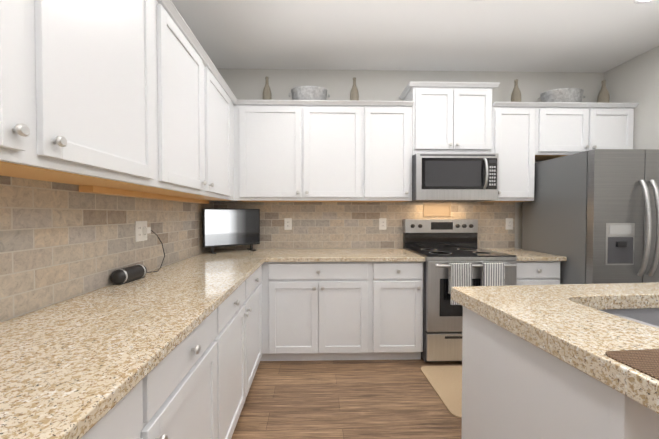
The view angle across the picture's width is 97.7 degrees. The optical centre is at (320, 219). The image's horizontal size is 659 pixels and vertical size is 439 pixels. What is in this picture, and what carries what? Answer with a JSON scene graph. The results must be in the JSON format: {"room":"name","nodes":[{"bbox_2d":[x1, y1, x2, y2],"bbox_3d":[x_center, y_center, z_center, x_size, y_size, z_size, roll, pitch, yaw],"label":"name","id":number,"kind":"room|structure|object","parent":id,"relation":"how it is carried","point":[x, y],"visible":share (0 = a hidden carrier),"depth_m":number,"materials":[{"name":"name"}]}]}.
{"room":"kitchen","nodes":[
{"label":"kitchen","id":0,"kind":"room"},
{"bbox_2d":[231,357,461,438],"bbox_3d":[1.012,1.325,0.196,4.380,0.120,5.990,0,1,-1],"label":"floor","id":1,"kind":"structure","parent":0,"point":[359,399],"depth_m":1.93,"materials":[{"name":"brown wood"}]},
{"bbox_2d":[81,301,228,438],"bbox_3d":[-0.759,0.819,0.739,0.617,0.872,1.244,0,1,-1],"label":"base cabinet","id":2,"kind":"object","parent":1,"relation":"on","point":[196,383],"depth_m":0.97,"materials":[{"name":"white wood"}]},
{"bbox_2d":[0,249,271,438],"bbox_3d":[-0.742,0.362,0.835,0.637,0.037,4.338,0,1,-1],"label":"countertop","id":3,"kind":"structure","parent":2,"relation":"on","point":[79,366],"depth_m":0.82,"materials":[{"name":"stone"}]},
{"bbox_2d":[110,227,164,284],"bbox_3d":[-1.031,0.190,1.662,0.094,0.280,0.436,0,1,-1],"label":"speaker","id":4,"kind":"object","parent":3,"relation":"on","point":[121,276],"visible":1,"depth_m":1.52,"materials":[{"name":"grey plastic"}]},
{"bbox_2d":[202,208,259,253],"bbox_3d":[-0.845,0.102,2.760,0.540,0.412,0.170,-1,1,-36],"label":"tv","id":5,"kind":"object","parent":3,"relation":"on","point":[229,227],"visible":1,"depth_m":2.72,"materials":[{"name":"grey plastic"}]},
{"bbox_2d":[225,262,264,438],"bbox_3d":[-0.782,0.801,1.797,0.617,0.872,1.141,0,1,-1],"label":"base cabinet","id":6,"kind":"object","parent":1,"relation":"on","point":[245,307],"depth_m":1.77,"materials":[{"name":"white wood"}]},
{"bbox_2d":[265,262,372,360],"bbox_3d":[-0.049,0.785,2.727,0.929,0.872,0.617,0,1,-1],"label":"base cabinet","id":7,"kind":"object","parent":1,"relation":"on","point":[314,311],"depth_m":2.43,"materials":[{"name":"white wood"}]},
{"bbox_2d":[268,248,424,261],"bbox_3d":[0.215,0.329,2.708,1.313,0.037,0.633,0,1,-1],"label":"countertop","id":8,"kind":"structure","parent":7,"relation":"on","point":[356,254],"depth_m":2.51,"materials":[{"name":"stone"}]},
{"bbox_2d":[373,262,422,359],"bbox_3d":[0.643,0.784,2.743,0.456,0.872,0.617,0,1,-1],"label":"base cabinet","id":9,"kind":"object","parent":1,"relation":"on","point":[397,286],"depth_m":2.44,"materials":[{"name":"white wood"}]},
{"bbox_2d":[421,366,461,417],"bbox_3d":[1.271,1.228,2.098,0.900,0.008,0.605,0,1,-1],"label":"mat","id":10,"kind":"object","parent":1,"relation":"on","point":[445,382],"visible":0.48,"depth_m":2.13,"materials":[{"name":"beige fabric"}]},
{"bbox_2d":[403,219,516,361],"bbox_3d":[1.258,0.613,2.687,0.758,1.218,0.728,0,1,-1],"label":"range","id":11,"kind":"object","parent":1,"relation":"on","point":[451,252],"visible":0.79,"depth_m":2.40,"materials":[{"name":"silver metal"}]},
{"bbox_2d":[517,261,559,284],"bbox_3d":[1.851,0.784,2.769,0.420,0.872,0.617,0,1,-1],"label":"base cabinet","id":12,"kind":"object","parent":1,"relation":"on","point":[528,272],"depth_m":2.46,"materials":[{"name":"white wood"}]},
{"bbox_2d":[482,248,566,260],"bbox_3d":[1.859,0.328,2.744,0.435,0.037,0.633,0,1,-1],"label":"countertop","id":13,"kind":"structure","parent":12,"relation":"on","point":[524,255],"depth_m":2.51,"materials":[{"name":"stone"}]},
{"bbox_2d":[462,310,658,438],"bbox_3d":[1.721,0.826,1.140,2.041,0.846,0.711,0,1,-5],"label":"kitchen island","id":14,"kind":"object","parent":1,"relation":"on","point":[511,389],"depth_m":0.99,"materials":[{"name":"white wood"}]},
{"bbox_2d":[451,282,658,417],"bbox_3d":[1.739,0.372,0.984,2.110,0.065,1.060,0,1,-5],"label":"island countertop","id":15,"kind":"structure","parent":14,"relation":"on","point":[566,322],"depth_m":0.94,"materials":[{"name":"beige stone"}]},
{"bbox_2d":[599,306,658,325],"bbox_3d":[1.460,0.497,1.091,0.878,0.211,0.443,0,1,-5],"label":"sink","id":16,"kind":"object","parent":15,"relation":"in","point":[649,314],"depth_m":1.30,"materials":[{"name":"silver metal"}]},
{"bbox_2d":[522,149,658,283],"bbox_3d":[2.491,0.339,2.566,0.800,1.770,0.841,0,1,-1],"label":"fridge","id":17,"kind":"object","parent":1,"relation":"on","point":[592,216],"visible":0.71,"depth_m":2.22,"materials":[{"name":"metal"}]},
{"bbox_2d":[216,68,603,248],"bbox_3d":[0.948,-0.175,3.105,4.140,2.780,0.120,0,1,-1],"label":"wall","id":18,"kind":"structure","parent":0,"point":[371,85],"depth_m":3.02,"materials":[{"name":"grey paint"}]},
{"bbox_2d":[236,100,371,201],"bbox_3d":[-0.174,-0.644,2.850,1.285,0.927,0.317,0,1,-1],"label":"upper cabinet","id":19,"kind":"object","parent":18,"relation":"attached to","point":[287,150],"depth_m":2.70,"materials":[{"name":"white wood"}]},
{"bbox_2d":[263,77,271,99],"bbox_3d":[-0.530,-1.242,2.844,0.088,0.330,0.087,0,1,-1],"label":"decorative bottle","id":20,"kind":"object","parent":19,"relation":"on","point":[267,94],"visible":0.6,"depth_m":2.81,"materials":[{"name":"beige ceramic"}]},
{"bbox_2d":[288,86,329,105],"bbox_3d":[-0.114,-1.177,2.854,0.409,0.200,0.227,0,1,-1],"label":"tub","id":21,"kind":"object","parent":19,"relation":"on","point":[309,93],"visible":0.52,"depth_m":2.76,"materials":[{"name":"silver metal"}]},
{"bbox_2d":[350,77,358,100],"bbox_3d":[0.336,-1.242,2.862,0.088,0.330,0.087,0,1,-1],"label":"decorative bottle","id":22,"kind":"object","parent":19,"relation":"on","point":[354,93],"visible":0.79,"depth_m":2.83,"materials":[{"name":"beige ceramic"}]},
{"bbox_2d":[216,202,514,248],"bbox_3d":[0.490,0.201,3.031,3.160,0.830,0.020,0,1,-1],"label":"tile backsplash","id":23,"kind":"structure","parent":18,"relation":"attached to","point":[315,225],"depth_m":3.03,"materials":[{"name":"tile"}]},
{"bbox_2d":[284,218,291,229],"bbox_3d":[-0.340,0.047,3.006,0.076,0.120,0.008,0,1,-1],"label":"electrical outlet","id":24,"kind":"object","parent":23,"relation":"attached to","point":[287,223],"visible":1,"depth_m":3.00,"materials":[{"name":"white plastic"}]},
{"bbox_2d":[379,218,385,229],"bbox_3d":[0.655,0.047,3.027,0.076,0.120,0.008,0,1,-1],"label":"electrical outlet","id":25,"kind":"object","parent":23,"relation":"attached to","point":[382,223],"visible":1,"depth_m":3.03,"materials":[{"name":"white plastic"}]},
{"bbox_2d":[506,218,512,229],"bbox_3d":[2.007,0.046,3.057,0.076,0.120,0.008,0,1,-1],"label":"electrical outlet","id":26,"kind":"object","parent":23,"relation":"attached to","point":[509,223],"visible":1,"depth_m":3.06,"materials":[{"name":"white plastic"}]},
{"bbox_2d":[372,100,415,201],"bbox_3d":[0.597,-0.644,2.867,0.545,0.927,0.317,0,1,-1],"label":"upper cabinet","id":27,"kind":"object","parent":18,"relation":"attached to","point":[393,122],"depth_m":2.72,"materials":[{"name":"white wood"}]},
{"bbox_2d":[400,82,495,152],"bbox_3d":[1.253,-0.953,2.876,0.762,0.673,0.317,0,1,-1],"label":"upper cabinet","id":28,"kind":"object","parent":18,"relation":"attached to","point":[462,119],"depth_m":2.72,"materials":[{"name":"white wood"}]},
{"bbox_2d":[407,153,498,201],"bbox_3d":[1.255,-0.397,2.814,0.758,0.428,0.458,0,1,-1],"label":"microwave","id":29,"kind":"object","parent":28,"relation":"attached to","point":[454,177],"visible":1,"depth_m":2.64,"materials":[{"name":"silver metal"}]},
{"bbox_2d":[479,102,539,201],"bbox_3d":[1.846,-0.645,2.894,0.418,0.927,0.317,0,1,-1],"label":"upper cabinet","id":30,"kind":"object","parent":18,"relation":"attached to","point":[517,123],"depth_m":2.74,"materials":[{"name":"white wood"}]},
{"bbox_2d":[511,79,520,101],"bbox_3d":[1.970,-1.243,2.898,0.088,0.330,0.087,0,1,-1],"label":"decorative bottle","id":31,"kind":"object","parent":30,"relation":"on","point":[516,95],"visible":0.67,"depth_m":2.87,"materials":[{"name":"beige ceramic"}]},
{"bbox_2d":[540,102,638,160],"bbox_3d":[2.537,-0.867,2.905,0.965,0.484,0.317,0,1,-1],"label":"upper cabinet","id":32,"kind":"object","parent":18,"relation":"attached to","point":[585,126],"depth_m":2.75,"materials":[{"name":"white wood"}]},
{"bbox_2d":[538,88,584,107],"bbox_3d":[2.436,-1.178,2.909,0.441,0.200,0.247,0,1,-1],"label":"tub","id":33,"kind":"object","parent":32,"relation":"on","point":[566,95],"visible":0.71,"depth_m":2.81,"materials":[{"name":"silver metal"}]},
{"bbox_2d":[597,80,609,102],"bbox_3d":[2.869,-1.243,2.918,0.088,0.330,0.087,0,1,-1],"label":"decorative bottle","id":34,"kind":"object","parent":32,"relation":"on","point":[603,96],"visible":0.73,"depth_m":2.90,"materials":[{"name":"beige ceramic"}]},
{"bbox_2d":[171,0,658,72],"bbox_3d":[1.012,-1.574,0.145,4.380,0.120,5.990,0,1,-1],"label":"ceiling","id":35,"kind":"structure","parent":0,"point":[595,36],"depth_m":2.40,"materials":[{"name":"white paint"}]},
{"bbox_2d":[634,0,653,3],"bbox_3d":[2.273,-1.540,1.959,0.189,0.009,0.189,0,1,-7],"label":"recessed light","id":36,"kind":"object","parent":35,"relation":"in","point":[640,1],"depth_m":2.03,"materials":[{"name":"white"}]},
{"bbox_2d":[604,46,658,148],"bbox_3d":[3.142,-0.125,0.217,0.120,2.780,5.990,0,1,-1],"label":"wall","id":37,"kind":"structure","parent":0,"point":[635,80],"depth_m":2.71,"materials":[{"name":"grey paint"}]},
{"bbox_3d":[-1.117,-0.124,0.124,0.120,2.780,5.990,0,1,-1],"label":"wall","id":38,"kind":"structure","parent":0,"visible":0},
{"bbox_2d":[0,0,163,191],"bbox_3d":[-0.910,-0.608,0.750,0.317,0.927,1.197,0,1,-1],"label":"upper cabinet","id":39,"kind":"object","parent":38,"relation":"attached to","point":[133,98],"depth_m":0.94,"materials":[{"name":"white wood"}]},
{"bbox_2d":[0,175,215,322],"bbox_3d":[-1.067,0.102,0.829,0.010,0.555,4.350,0,1,-1],"label":"tile backsplash","id":40,"kind":"structure","parent":38,"relation":"attached to","point":[60,242],"depth_m":1.24,"materials":[{"name":"tile"}]},
{"bbox_2d":[135,221,146,241],"bbox_3d":[-1.078,0.069,1.732,0.008,0.120,0.112,0,1,-1],"label":"electrical outlet","id":41,"kind":"object","parent":40,"relation":"attached to","point":[139,234],"visible":0.83,"depth_m":1.71,"materials":[{"name":"white plastic"}]},
{"bbox_2d":[124,0,207,195],"bbox_3d":[-0.929,-0.623,1.641,0.317,0.927,0.587,0,1,-1],"label":"upper cabinet","id":42,"kind":"object","parent":38,"relation":"attached to","point":[185,73],"depth_m":1.65,"materials":[{"name":"white wood"}]},
{"bbox_2d":[164,60,231,199],"bbox_3d":[-0.942,-0.633,2.235,0.317,0.927,0.600,0,1,-1],"label":"upper cabinet","id":43,"kind":"object","parent":38,"relation":"attached to","point":[219,94],"depth_m":2.23,"materials":[{"name":"white wood"}]}
]}

